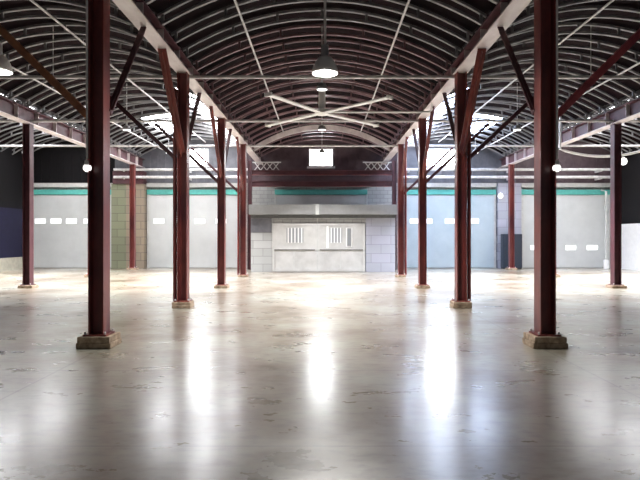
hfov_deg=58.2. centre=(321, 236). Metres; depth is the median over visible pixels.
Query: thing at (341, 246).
door
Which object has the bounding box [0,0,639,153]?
ceiling
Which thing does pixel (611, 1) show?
conduit
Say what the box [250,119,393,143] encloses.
rib
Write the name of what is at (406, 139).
knee brace
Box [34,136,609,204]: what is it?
wall
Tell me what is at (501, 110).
rib
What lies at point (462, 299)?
steel column
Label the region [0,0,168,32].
rib
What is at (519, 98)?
rib
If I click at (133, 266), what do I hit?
steel column
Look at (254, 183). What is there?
beam
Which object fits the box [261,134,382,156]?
rib
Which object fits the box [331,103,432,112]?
pipe
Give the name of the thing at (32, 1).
conduit
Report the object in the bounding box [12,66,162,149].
conduit
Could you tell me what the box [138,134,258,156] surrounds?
rib
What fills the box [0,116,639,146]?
rod
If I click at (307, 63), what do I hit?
rib
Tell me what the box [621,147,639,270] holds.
wall
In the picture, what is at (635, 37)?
knee brace
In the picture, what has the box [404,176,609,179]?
pipe
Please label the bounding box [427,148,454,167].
window
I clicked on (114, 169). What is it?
pipe
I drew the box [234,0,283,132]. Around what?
conduit
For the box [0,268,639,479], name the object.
floor
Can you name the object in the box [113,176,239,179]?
pipe
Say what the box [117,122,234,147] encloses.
rib
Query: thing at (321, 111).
ceiling fan
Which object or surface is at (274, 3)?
rib
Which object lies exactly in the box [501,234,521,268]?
tall cabinet
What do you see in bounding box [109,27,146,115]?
knee brace
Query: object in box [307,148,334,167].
window
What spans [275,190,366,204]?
door
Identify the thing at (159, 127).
knee brace
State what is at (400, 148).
steel column
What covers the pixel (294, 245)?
door
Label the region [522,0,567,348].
steel column
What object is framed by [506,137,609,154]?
rib
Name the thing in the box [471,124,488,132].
window
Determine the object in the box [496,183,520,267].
wall
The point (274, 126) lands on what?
rib
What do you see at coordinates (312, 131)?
rib
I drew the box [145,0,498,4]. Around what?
rib
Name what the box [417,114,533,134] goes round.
rib
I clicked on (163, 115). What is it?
window
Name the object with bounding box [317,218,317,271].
door frame
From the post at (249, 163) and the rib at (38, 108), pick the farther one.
the post at (249, 163)
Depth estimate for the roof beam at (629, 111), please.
19.74 m
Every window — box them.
[142,114,170,124]
[155,124,172,132]
[189,148,208,166]
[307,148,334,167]
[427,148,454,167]
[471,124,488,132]
[473,114,501,124]
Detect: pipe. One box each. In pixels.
[113,168,236,172]
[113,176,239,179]
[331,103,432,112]
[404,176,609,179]
[407,168,609,172]
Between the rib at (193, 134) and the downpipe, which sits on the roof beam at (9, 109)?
the rib at (193, 134)
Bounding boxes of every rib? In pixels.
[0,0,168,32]
[0,6,180,48]
[0,23,190,61]
[0,50,206,85]
[0,88,25,105]
[0,91,54,118]
[0,114,85,132]
[0,122,84,131]
[0,125,116,144]
[0,128,124,151]
[2,93,41,112]
[3,37,199,73]
[7,61,213,99]
[12,134,131,154]
[13,98,66,124]
[25,71,219,107]
[26,104,78,129]
[34,137,137,154]
[41,80,225,113]
[55,88,208,119]
[68,95,209,125]
[79,102,216,130]
[110,108,216,125]
[110,114,226,134]
[110,118,231,143]
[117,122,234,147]
[125,127,235,150]
[131,130,235,153]
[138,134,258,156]
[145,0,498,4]
[157,0,486,25]
[171,0,472,42]
[183,8,460,57]
[193,24,450,70]
[201,38,442,81]
[209,51,434,90]
[216,62,427,99]
[221,72,422,106]
[227,80,416,113]
[232,89,411,119]
[238,96,405,125]
[240,103,403,130]
[243,110,400,135]
[247,115,396,139]
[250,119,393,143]
[253,126,390,144]
[257,131,386,150]
[259,131,384,153]
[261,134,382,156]
[385,134,505,156]
[408,127,518,150]
[408,130,512,153]
[409,122,526,147]
[412,118,533,143]
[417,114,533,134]
[418,80,602,113]
[424,71,618,107]
[427,102,564,130]
[427,108,533,125]
[430,61,636,99]
[434,95,575,125]
[435,88,588,119]
[437,50,639,83]
[444,37,639,73]
[453,23,639,61]
[463,6,639,48]
[475,0,639,32]
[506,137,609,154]
[512,134,631,152]
[519,128,639,149]
[527,125,639,144]
[565,104,617,129]
[575,122,639,130]
[577,98,630,124]
[589,94,637,118]
[602,93,635,112]
[618,90,639,105]
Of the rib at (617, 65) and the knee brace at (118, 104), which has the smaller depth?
the knee brace at (118, 104)
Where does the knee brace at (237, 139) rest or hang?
attached to the steel column at (243, 148)
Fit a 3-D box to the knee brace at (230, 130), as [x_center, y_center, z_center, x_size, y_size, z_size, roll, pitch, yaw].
[-3.160,-2.772,19.043,0.100,1.910,1.690,0,0,0]
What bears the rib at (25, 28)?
on the roof beam at (138, 12)
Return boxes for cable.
[559,117,639,157]
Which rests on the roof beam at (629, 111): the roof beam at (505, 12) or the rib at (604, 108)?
the rib at (604, 108)
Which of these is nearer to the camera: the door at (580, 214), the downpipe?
the downpipe
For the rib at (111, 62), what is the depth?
16.86 m
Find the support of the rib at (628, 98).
on the roof beam at (629, 111)
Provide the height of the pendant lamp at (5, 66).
2.120 m
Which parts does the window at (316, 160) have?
sill, pane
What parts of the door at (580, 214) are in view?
cornice, pane, pane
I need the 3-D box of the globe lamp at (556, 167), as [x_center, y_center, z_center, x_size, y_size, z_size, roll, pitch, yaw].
[3.400,-1.025,8.330,0.116,0.166,0.116,0,0,0]
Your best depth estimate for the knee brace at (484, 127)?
18.09 m
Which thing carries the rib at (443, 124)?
on the roof beam at (505, 12)
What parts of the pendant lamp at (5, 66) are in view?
lamp shade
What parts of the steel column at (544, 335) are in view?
plate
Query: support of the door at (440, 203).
in the wall at (51, 164)
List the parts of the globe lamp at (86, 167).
globe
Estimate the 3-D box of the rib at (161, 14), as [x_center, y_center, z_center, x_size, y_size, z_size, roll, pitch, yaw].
[0.000,-4.585,11.000,6.280,1.170,0.070,0,0,0]
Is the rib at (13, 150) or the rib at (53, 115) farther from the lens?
the rib at (13, 150)
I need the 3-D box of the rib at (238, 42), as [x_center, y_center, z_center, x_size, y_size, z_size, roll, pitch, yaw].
[0.000,-4.585,14.000,6.280,1.170,0.070,0,0,0]
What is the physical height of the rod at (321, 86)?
1.483 m
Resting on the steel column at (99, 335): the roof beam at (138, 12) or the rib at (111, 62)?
the roof beam at (138, 12)
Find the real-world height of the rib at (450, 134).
1.170 m
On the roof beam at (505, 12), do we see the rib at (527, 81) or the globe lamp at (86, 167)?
the rib at (527, 81)
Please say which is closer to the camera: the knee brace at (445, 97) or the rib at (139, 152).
the knee brace at (445, 97)
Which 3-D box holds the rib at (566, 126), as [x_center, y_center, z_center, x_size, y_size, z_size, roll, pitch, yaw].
[12.180,-4.585,22.000,5.800,1.170,0.070,0,0,0]
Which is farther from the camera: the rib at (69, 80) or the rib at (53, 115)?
the rib at (53, 115)
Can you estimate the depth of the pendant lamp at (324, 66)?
9.54 m
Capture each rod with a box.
[0,26,639,90]
[0,83,639,130]
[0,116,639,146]
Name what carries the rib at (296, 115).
on the roof beam at (138, 12)
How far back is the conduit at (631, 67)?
17.23 m
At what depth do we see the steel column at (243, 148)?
23.09 m
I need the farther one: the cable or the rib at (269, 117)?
the rib at (269, 117)
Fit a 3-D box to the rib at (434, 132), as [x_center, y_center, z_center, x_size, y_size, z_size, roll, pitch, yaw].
[6.205,-4.585,26.900,6.060,1.170,0.070,0,0,0]
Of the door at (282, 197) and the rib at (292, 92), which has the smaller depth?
the rib at (292, 92)
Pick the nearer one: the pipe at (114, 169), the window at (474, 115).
the window at (474, 115)
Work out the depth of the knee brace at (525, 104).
13.09 m
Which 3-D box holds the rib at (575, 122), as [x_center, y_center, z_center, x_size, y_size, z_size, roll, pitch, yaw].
[12.180,-4.585,25.000,5.800,1.170,0.070,0,0,0]
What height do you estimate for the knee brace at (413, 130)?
1.910 m
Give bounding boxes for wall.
[0,147,22,270]
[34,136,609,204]
[111,171,146,268]
[249,204,396,271]
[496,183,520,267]
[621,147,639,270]
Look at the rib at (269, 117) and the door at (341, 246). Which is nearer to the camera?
the rib at (269, 117)
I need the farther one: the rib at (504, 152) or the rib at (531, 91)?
the rib at (504, 152)
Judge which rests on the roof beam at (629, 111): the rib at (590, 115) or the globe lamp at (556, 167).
the rib at (590, 115)
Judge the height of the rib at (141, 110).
1.170 m
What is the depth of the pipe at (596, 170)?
28.95 m
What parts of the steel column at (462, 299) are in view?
plate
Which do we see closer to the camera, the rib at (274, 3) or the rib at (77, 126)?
the rib at (274, 3)
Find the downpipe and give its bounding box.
[601,189,608,268]
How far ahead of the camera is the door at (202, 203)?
29.60 m
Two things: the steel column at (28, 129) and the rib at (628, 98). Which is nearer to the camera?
the steel column at (28, 129)
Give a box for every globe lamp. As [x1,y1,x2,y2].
[83,160,91,171]
[552,160,560,171]
[621,156,626,164]
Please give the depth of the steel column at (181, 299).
13.09 m
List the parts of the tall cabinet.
cabinet door, cabinet door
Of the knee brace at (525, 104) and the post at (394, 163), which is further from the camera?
the post at (394, 163)
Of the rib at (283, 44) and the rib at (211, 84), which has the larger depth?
the rib at (211, 84)
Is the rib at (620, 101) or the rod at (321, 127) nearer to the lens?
the rib at (620, 101)
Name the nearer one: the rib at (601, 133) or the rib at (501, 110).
the rib at (501, 110)
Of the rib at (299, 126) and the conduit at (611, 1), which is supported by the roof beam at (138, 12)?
the rib at (299, 126)
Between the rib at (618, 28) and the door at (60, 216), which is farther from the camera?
the door at (60, 216)
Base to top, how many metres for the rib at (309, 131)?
1.170 m
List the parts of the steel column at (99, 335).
plate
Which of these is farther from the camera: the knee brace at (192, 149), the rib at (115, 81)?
the knee brace at (192, 149)
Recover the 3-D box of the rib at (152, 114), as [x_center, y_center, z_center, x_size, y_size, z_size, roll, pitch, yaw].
[-6.205,-4.585,23.900,6.060,1.170,0.070,0,0,0]
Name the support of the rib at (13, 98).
on the roof beam at (9, 109)
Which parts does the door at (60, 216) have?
pane, pane, pane, cornice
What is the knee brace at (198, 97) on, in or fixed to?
attached to the steel column at (181, 299)
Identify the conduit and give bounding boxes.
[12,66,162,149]
[30,0,205,142]
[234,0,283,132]
[360,0,409,132]
[438,0,613,142]
[481,62,639,149]
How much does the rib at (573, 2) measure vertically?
1.170 m
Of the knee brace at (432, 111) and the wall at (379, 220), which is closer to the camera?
the knee brace at (432, 111)
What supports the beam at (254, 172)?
attached to the post at (249, 163)
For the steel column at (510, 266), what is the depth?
28.09 m
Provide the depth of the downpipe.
28.95 m
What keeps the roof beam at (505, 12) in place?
on the steel column at (422, 122)
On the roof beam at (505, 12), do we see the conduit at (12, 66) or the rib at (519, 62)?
the rib at (519, 62)
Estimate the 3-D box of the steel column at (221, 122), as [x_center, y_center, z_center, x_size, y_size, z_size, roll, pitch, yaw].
[-3.154,-1.065,18.100,0.425,5.330,0.420,0,0,0]
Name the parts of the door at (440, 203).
pane, pane, cornice, pane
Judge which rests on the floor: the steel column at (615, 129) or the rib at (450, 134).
the steel column at (615, 129)
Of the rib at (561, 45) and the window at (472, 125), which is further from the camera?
the window at (472, 125)
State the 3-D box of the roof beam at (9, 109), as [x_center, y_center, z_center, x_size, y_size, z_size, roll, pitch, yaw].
[-9.250,-3.775,17.300,0.300,0.450,24.600,0,0,0]
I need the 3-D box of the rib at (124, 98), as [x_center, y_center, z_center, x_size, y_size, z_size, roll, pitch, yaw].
[-6.205,-4.585,20.900,6.060,1.170,0.070,0,0,0]
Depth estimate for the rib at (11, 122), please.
24.96 m
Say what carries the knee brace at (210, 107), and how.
attached to the steel column at (221, 122)
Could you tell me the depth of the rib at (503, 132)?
25.86 m
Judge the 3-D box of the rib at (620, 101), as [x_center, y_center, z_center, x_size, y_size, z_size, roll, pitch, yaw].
[12.180,-4.585,18.000,5.800,1.170,0.070,0,0,0]
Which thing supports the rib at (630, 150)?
on the roof beam at (629, 111)
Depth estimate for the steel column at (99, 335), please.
8.41 m
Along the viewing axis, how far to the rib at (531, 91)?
19.86 m
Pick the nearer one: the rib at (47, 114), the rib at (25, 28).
the rib at (25, 28)
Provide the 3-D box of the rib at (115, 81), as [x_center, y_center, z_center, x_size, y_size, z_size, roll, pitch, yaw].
[-6.205,-4.585,18.900,6.060,1.170,0.070,0,0,0]
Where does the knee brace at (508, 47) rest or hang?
attached to the steel column at (544, 335)
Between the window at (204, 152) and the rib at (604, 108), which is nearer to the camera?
the rib at (604, 108)
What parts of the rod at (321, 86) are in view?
tie rod, rod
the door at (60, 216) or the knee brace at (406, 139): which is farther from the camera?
the door at (60, 216)
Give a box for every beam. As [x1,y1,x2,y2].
[0,96,144,167]
[112,0,263,164]
[252,170,391,174]
[252,181,391,186]
[380,0,531,164]
[499,97,639,167]
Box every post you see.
[247,160,251,269]
[392,160,396,269]
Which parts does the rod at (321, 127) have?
bay lamp, tie rod, rod, bay lamp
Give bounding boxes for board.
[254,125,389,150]
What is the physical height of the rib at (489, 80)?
1.170 m
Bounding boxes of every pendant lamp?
[0,43,12,75]
[312,0,337,76]
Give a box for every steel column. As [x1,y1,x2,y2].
[17,123,38,287]
[76,0,120,348]
[126,164,138,269]
[172,72,193,307]
[214,118,229,287]
[237,144,248,276]
[395,144,406,276]
[414,118,429,287]
[450,72,471,307]
[505,164,516,269]
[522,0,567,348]
[605,123,626,287]
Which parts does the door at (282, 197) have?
frame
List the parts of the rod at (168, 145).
rod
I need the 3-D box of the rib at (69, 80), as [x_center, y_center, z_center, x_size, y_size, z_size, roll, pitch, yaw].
[-6.205,-4.585,17.900,6.060,1.170,0.070,0,0,0]
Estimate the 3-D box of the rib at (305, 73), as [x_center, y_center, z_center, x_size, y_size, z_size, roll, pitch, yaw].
[0.000,-4.585,18.000,6.280,1.170,0.070,0,0,0]
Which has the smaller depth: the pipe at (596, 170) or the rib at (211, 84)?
the rib at (211, 84)
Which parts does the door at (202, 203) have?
pane, cornice, pane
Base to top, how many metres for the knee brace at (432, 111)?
1.910 m
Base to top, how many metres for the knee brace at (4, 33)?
1.936 m
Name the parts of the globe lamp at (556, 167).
globe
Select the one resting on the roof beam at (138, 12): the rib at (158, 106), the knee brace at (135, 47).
the rib at (158, 106)
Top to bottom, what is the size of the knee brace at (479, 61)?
1.933 m
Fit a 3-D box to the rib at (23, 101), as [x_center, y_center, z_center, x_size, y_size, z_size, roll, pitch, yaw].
[-12.180,-4.585,18.000,5.800,1.170,0.070,0,0,0]
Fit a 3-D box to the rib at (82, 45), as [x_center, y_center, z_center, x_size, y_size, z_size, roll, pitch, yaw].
[-6.205,-4.585,14.900,6.060,1.170,0.070,0,0,0]
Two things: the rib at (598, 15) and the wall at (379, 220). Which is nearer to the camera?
the rib at (598, 15)
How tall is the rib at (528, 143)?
1.170 m
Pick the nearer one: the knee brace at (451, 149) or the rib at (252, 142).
the knee brace at (451, 149)
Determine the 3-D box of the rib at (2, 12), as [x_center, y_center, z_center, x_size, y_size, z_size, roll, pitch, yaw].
[-6.205,-4.585,12.900,6.060,1.170,0.070,0,0,0]
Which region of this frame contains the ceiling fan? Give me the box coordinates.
[264,91,392,126]
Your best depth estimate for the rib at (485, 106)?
21.87 m
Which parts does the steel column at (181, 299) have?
plate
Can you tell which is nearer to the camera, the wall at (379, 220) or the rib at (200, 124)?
the rib at (200, 124)
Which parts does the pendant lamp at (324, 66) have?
rod, lamp shade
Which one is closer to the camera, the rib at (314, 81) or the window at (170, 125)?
the rib at (314, 81)
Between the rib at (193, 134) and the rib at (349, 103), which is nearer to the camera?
the rib at (349, 103)
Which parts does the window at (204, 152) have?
pane, sill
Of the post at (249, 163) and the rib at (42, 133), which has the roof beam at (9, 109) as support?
the rib at (42, 133)
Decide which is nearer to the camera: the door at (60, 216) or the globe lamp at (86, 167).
the globe lamp at (86, 167)
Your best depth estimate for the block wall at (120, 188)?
29.20 m
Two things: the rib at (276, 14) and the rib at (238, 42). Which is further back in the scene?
the rib at (238, 42)
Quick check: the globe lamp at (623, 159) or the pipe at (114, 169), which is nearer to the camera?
the globe lamp at (623, 159)
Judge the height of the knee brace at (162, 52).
1.933 m
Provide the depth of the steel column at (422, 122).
18.09 m
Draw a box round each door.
[34,183,112,267]
[146,183,239,267]
[272,223,316,271]
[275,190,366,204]
[318,223,364,271]
[404,183,496,267]
[521,183,609,267]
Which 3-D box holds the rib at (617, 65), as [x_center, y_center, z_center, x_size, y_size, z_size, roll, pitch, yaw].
[6.205,-4.585,15.900,6.060,1.170,0.070,0,0,0]
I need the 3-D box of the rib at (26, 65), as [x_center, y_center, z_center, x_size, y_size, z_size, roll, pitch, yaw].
[-6.205,-4.585,15.900,6.060,1.170,0.070,0,0,0]
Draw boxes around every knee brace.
[0,24,93,118]
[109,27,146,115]
[110,95,176,157]
[154,122,216,182]
[158,48,185,156]
[189,93,201,143]
[191,148,239,194]
[209,106,221,178]
[226,129,231,161]
[236,137,243,190]
[400,137,407,190]
[404,148,452,194]
[412,129,417,161]
[422,106,434,178]
[427,122,489,182]
[442,93,454,143]
[458,48,485,156]
[467,95,533,157]
[497,27,534,115]
[550,28,639,118]
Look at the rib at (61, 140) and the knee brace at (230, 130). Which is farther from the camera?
the rib at (61, 140)
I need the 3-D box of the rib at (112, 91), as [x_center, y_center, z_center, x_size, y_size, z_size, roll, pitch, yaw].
[-6.205,-4.585,19.900,6.060,1.170,0.070,0,0,0]
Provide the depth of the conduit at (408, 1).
14.11 m
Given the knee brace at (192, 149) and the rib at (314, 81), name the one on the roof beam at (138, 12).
the rib at (314, 81)
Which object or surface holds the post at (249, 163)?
on the floor
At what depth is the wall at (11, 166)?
27.96 m
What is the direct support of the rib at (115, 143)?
on the roof beam at (9, 109)

